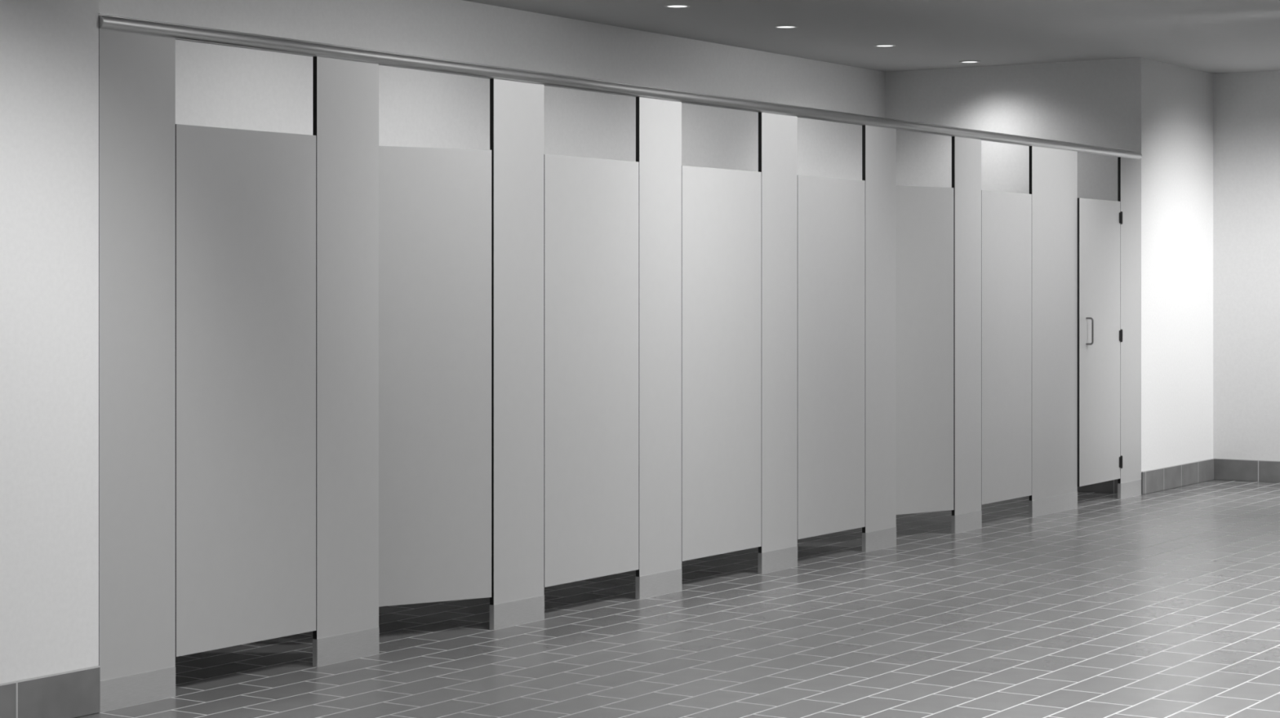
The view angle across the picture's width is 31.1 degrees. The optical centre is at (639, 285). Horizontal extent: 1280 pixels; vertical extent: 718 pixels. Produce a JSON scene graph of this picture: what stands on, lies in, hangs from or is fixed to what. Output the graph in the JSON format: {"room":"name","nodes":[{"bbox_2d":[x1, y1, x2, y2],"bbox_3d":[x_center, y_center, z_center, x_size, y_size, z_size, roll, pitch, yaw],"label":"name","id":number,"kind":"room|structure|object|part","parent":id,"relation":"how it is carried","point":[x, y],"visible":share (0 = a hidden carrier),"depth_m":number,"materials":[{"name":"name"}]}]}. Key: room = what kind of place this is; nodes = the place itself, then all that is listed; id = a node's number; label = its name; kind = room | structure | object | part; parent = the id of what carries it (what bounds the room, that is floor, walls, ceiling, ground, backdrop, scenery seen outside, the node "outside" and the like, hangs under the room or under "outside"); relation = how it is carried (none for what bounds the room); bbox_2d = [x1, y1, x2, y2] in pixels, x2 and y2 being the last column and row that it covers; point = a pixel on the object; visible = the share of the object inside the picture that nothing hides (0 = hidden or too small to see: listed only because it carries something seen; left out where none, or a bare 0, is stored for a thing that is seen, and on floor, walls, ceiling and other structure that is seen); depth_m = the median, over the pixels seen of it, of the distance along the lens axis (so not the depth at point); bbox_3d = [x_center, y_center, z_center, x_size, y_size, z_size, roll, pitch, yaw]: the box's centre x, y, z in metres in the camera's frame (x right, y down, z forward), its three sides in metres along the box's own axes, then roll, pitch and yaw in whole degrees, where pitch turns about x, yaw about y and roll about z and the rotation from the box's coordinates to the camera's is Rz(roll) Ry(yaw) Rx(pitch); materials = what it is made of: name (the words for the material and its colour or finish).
{"room":"public restroom","nodes":[
{"label":"public restroom","id":0,"kind":"room"},
{"bbox_2d":[0,0,98,684],"bbox_3d":[-4.505,-0.058,4.377,1.925,2.715,7.500,0,0,33],"label":"wall","id":1,"kind":"structure","parent":0,"point":[49,49],"depth_m":6.82,"materials":[{"name":"paint"}]},
{"bbox_2d":[0,666,100,717],"bbox_3d":[-3.696,1.228,3.846,0.010,0.144,7.499,0,0,33],"label":"baseboard","id":2,"kind":"structure","parent":1,"relation":"attached to","point":[74,694],"depth_m":6.83,"materials":[{"name":"tile"}]},
{"bbox_2d":[98,0,884,180],"bbox_3d":[-0.816,-0.058,11.636,0.150,2.715,8.690,0,0,33],"label":"wall","id":3,"kind":"structure","parent":0,"point":[217,86],"depth_m":11.60,"materials":[{"name":"paint"}]},
{"bbox_2d":[76,480,1279,717],"bbox_3d":[1.623,1.350,6.437,9.925,0.100,17.660,0,0,33],"label":"floor","id":4,"kind":"structure","parent":0,"point":[1162,604],"depth_m":8.38,"materials":[{"name":"tile"}]},
{"bbox_2d":[98,29,175,712],"bbox_3d":[-1.564,0.259,7.137,0.029,2.082,0.337,0,0,33],"label":"pilaster","id":5,"kind":"object","parent":4,"relation":"on","point":[137,72],"visible":1,"depth_m":7.12,"materials":[{"name":"grey metal"}]},
{"bbox_2d":[312,56,379,666],"bbox_3d":[-1.018,0.259,7.965,0.022,2.082,0.329,0,0,33],"label":"pilaster","id":6,"kind":"object","parent":4,"relation":"on","point":[345,93],"visible":1,"depth_m":7.95,"materials":[{"name":"grey metal"}]},
{"bbox_2d":[175,124,315,657],"bbox_3d":[-1.294,0.333,7.549,0.026,1.685,0.668,0,0,33],"label":"door","id":7,"kind":"structure","parent":6,"relation":"attached to","point":[246,199],"depth_m":7.52,"materials":[{"name":"grey metal"}]},
{"bbox_2d":[489,78,544,630],"bbox_3d":[-0.469,0.259,8.810,0.029,2.082,0.340,0,0,33],"label":"pilaster","id":8,"kind":"object","parent":4,"relation":"on","point":[517,108],"visible":1,"depth_m":8.78,"materials":[{"name":"grey metal"}]},
{"bbox_2d":[378,146,491,606],"bbox_3d":[-0.844,0.333,8.483,0.670,1.685,0.026,0,0,-33],"label":"door","id":9,"kind":"structure","parent":8,"relation":"attached to","point":[435,203],"depth_m":8.52,"materials":[{"name":"grey metal"}]},
{"bbox_2d":[635,97,681,599],"bbox_3d":[0.081,0.259,9.650,0.029,2.082,0.342,0,0,33],"label":"pilaster","id":10,"kind":"object","parent":4,"relation":"on","point":[658,122],"visible":1,"depth_m":9.63,"materials":[{"name":"grey metal"}]},
{"bbox_2d":[544,154,639,587],"bbox_3d":[-0.198,0.333,9.226,0.026,1.685,0.672,0,0,33],"label":"door","id":11,"kind":"structure","parent":10,"relation":"attached to","point":[592,205],"depth_m":9.20,"materials":[{"name":"grey metal"}]},
{"bbox_2d":[681,165,761,561],"bbox_3d":[0.353,0.333,10.066,0.026,1.685,0.672,0,0,33],"label":"door","id":12,"kind":"structure","parent":10,"relation":"attached to","point":[722,208],"depth_m":10.05,"materials":[{"name":"grey metal"}]},
{"bbox_2d":[757,112,797,573],"bbox_3d":[0.631,0.259,10.490,0.029,2.082,0.342,0,0,33],"label":"pilaster","id":13,"kind":"object","parent":4,"relation":"on","point":[777,133],"visible":1,"depth_m":10.48,"materials":[{"name":"grey metal"}]},
{"bbox_2d":[98,13,1142,159],"bbox_3d":[0.722,-0.804,10.610,0.041,0.049,8.654,0,0,33],"label":"rail","id":14,"kind":"object","parent":13,"relation":"on","point":[180,32],"visible":1,"depth_m":8.87,"materials":[{"name":"metal"}]},
{"bbox_2d":[797,175,865,539],"bbox_3d":[0.902,0.333,10.906,0.026,1.685,0.672,0,0,33],"label":"door","id":15,"kind":"structure","parent":13,"relation":"attached to","point":[831,211],"depth_m":10.88,"materials":[{"name":"grey metal"}]},
{"bbox_2d":[862,125,896,552],"bbox_3d":[1.180,0.259,11.323,0.022,2.082,0.329,0,0,33],"label":"pilaster","id":16,"kind":"object","parent":4,"relation":"on","point":[878,144],"visible":1,"depth_m":11.30,"materials":[{"name":"grey metal"}]},
{"bbox_2d":[951,136,981,533],"bbox_3d":[1.731,0.259,12.171,0.029,2.082,0.344,0,0,33],"label":"pilaster","id":17,"kind":"object","parent":4,"relation":"on","point":[966,516],"visible":1,"depth_m":12.14,"materials":[{"name":"grey metal"}]},
{"bbox_2d":[896,186,953,515],"bbox_3d":[1.371,0.333,11.820,0.672,1.685,0.027,0,0,-38],"label":"door","id":18,"kind":"structure","parent":17,"relation":"attached to","point":[924,215],"depth_m":11.88,"materials":[{"name":"grey metal"}]},
{"bbox_2d":[1028,146,1077,517],"bbox_3d":[2.367,0.259,13.143,0.029,2.082,0.666,0,0,33],"label":"pilaster","id":19,"kind":"object","parent":4,"relation":"on","point":[1053,173],"visible":1,"depth_m":13.11,"materials":[{"name":"grey metal"}]},
{"bbox_2d":[981,190,1031,505],"bbox_3d":[2.001,0.333,12.586,0.026,1.685,0.666,0,0,33],"label":"door","id":20,"kind":"structure","parent":19,"relation":"attached to","point":[1006,217],"depth_m":12.57,"materials":[{"name":"grey metal"}]},
{"bbox_2d":[1117,157,1141,499],"bbox_3d":[3.011,0.259,14.118,0.025,2.082,0.342,0,0,33],"label":"pilaster","id":21,"kind":"object","parent":4,"relation":"on","point":[1129,170],"visible":1,"depth_m":14.11,"materials":[{"name":"grey metal"}]},
{"bbox_2d":[1077,198,1122,486],"bbox_3d":[2.755,0.333,13.679,0.062,1.685,0.674,0,0,32],"label":"door","id":22,"kind":"structure","parent":21,"relation":"attached to","point":[1100,335],"depth_m":13.65,"materials":[{"name":"grey metal"}]},
{"bbox_3d":[2.641,0.269,13.481,0.045,0.163,0.011,0,0,32],"label":"handle","id":23,"kind":"part","parent":22,"relation":"part of","materials":[{"name":"metal"}]},
{"bbox_2d":[462,0,1279,74],"bbox_3d":[1.623,-1.465,6.437,9.925,0.100,17.660,0,0,33],"label":"ceiling","id":24,"kind":"structure","parent":0,"point":[1214,37],"depth_m":12.55,"materials":[{"name":"paint"}]},
{"bbox_2d":[664,4,690,8],"bbox_3d":[0.189,-1.411,11.618,0.134,0.006,0.134,0,0,33],"label":"recessed light","id":25,"kind":"object","parent":24,"relation":"in","point":[672,6],"visible":1,"depth_m":11.61,"materials":[{"name":"white"}]},
{"bbox_2d":[773,25,798,28],"bbox_3d":[0.796,-1.411,12.547,0.134,0.006,0.134,0,0,33],"label":"recessed light","id":26,"kind":"object","parent":24,"relation":"in","point":[777,26],"visible":1,"depth_m":12.53,"materials":[{"name":"white"}]},
{"bbox_2d":[873,44,896,47],"bbox_3d":[1.443,-1.411,13.534,0.134,0.006,0.134,0,0,33],"label":"recessed light","id":27,"kind":"object","parent":24,"relation":"in","point":[880,45],"visible":1,"depth_m":13.52,"materials":[{"name":"white"}]},
{"bbox_2d":[959,60,980,63],"bbox_3d":[2.083,-1.411,14.514,0.134,0.006,0.134,0,0,33],"label":"recessed light","id":28,"kind":"object","parent":24,"relation":"in","point":[965,61],"visible":1,"depth_m":14.50,"materials":[{"name":"white"}]},
{"bbox_2d":[884,57,1213,471],"bbox_3d":[2.709,-0.058,15.401,1.925,2.715,1.470,0,0,33],"label":"wall","id":29,"kind":"structure","parent":0,"point":[1162,112],"depth_m":14.76,"materials":[{"name":"paint"}]},
{"bbox_2d":[1077,479,1117,493],"bbox_3d":[2.358,1.228,14.746,1.735,0.144,0.010,0,0,33],"label":"baseboard","id":30,"kind":"structure","parent":29,"relation":"attached to","point":[1109,486],"depth_m":14.39,"materials":[{"name":"tile"}]},
{"bbox_2d":[1141,458,1213,494],"bbox_3d":[3.475,1.228,14.805,0.010,0.144,1.309,0,0,33],"label":"baseboard","id":31,"kind":"structure","parent":29,"relation":"attached to","point":[1157,480],"depth_m":14.76,"materials":[{"name":"tile"}]},
{"bbox_2d":[1213,70,1279,461],"bbox_3d":[7.223,-0.058,13.236,8.000,2.715,0.150,0,0,33],"label":"wall","id":32,"kind":"structure","parent":0,"point":[1246,105],"depth_m":15.24,"materials":[{"name":"paint"}]},
{"bbox_2d":[1213,458,1279,483],"bbox_3d":[7.179,1.228,13.169,8.000,0.144,0.010,0,0,33],"label":"baseboard","id":33,"kind":"structure","parent":32,"relation":"attached to","point":[1224,469],"depth_m":15.23,"materials":[{"name":"tile"}]}
]}

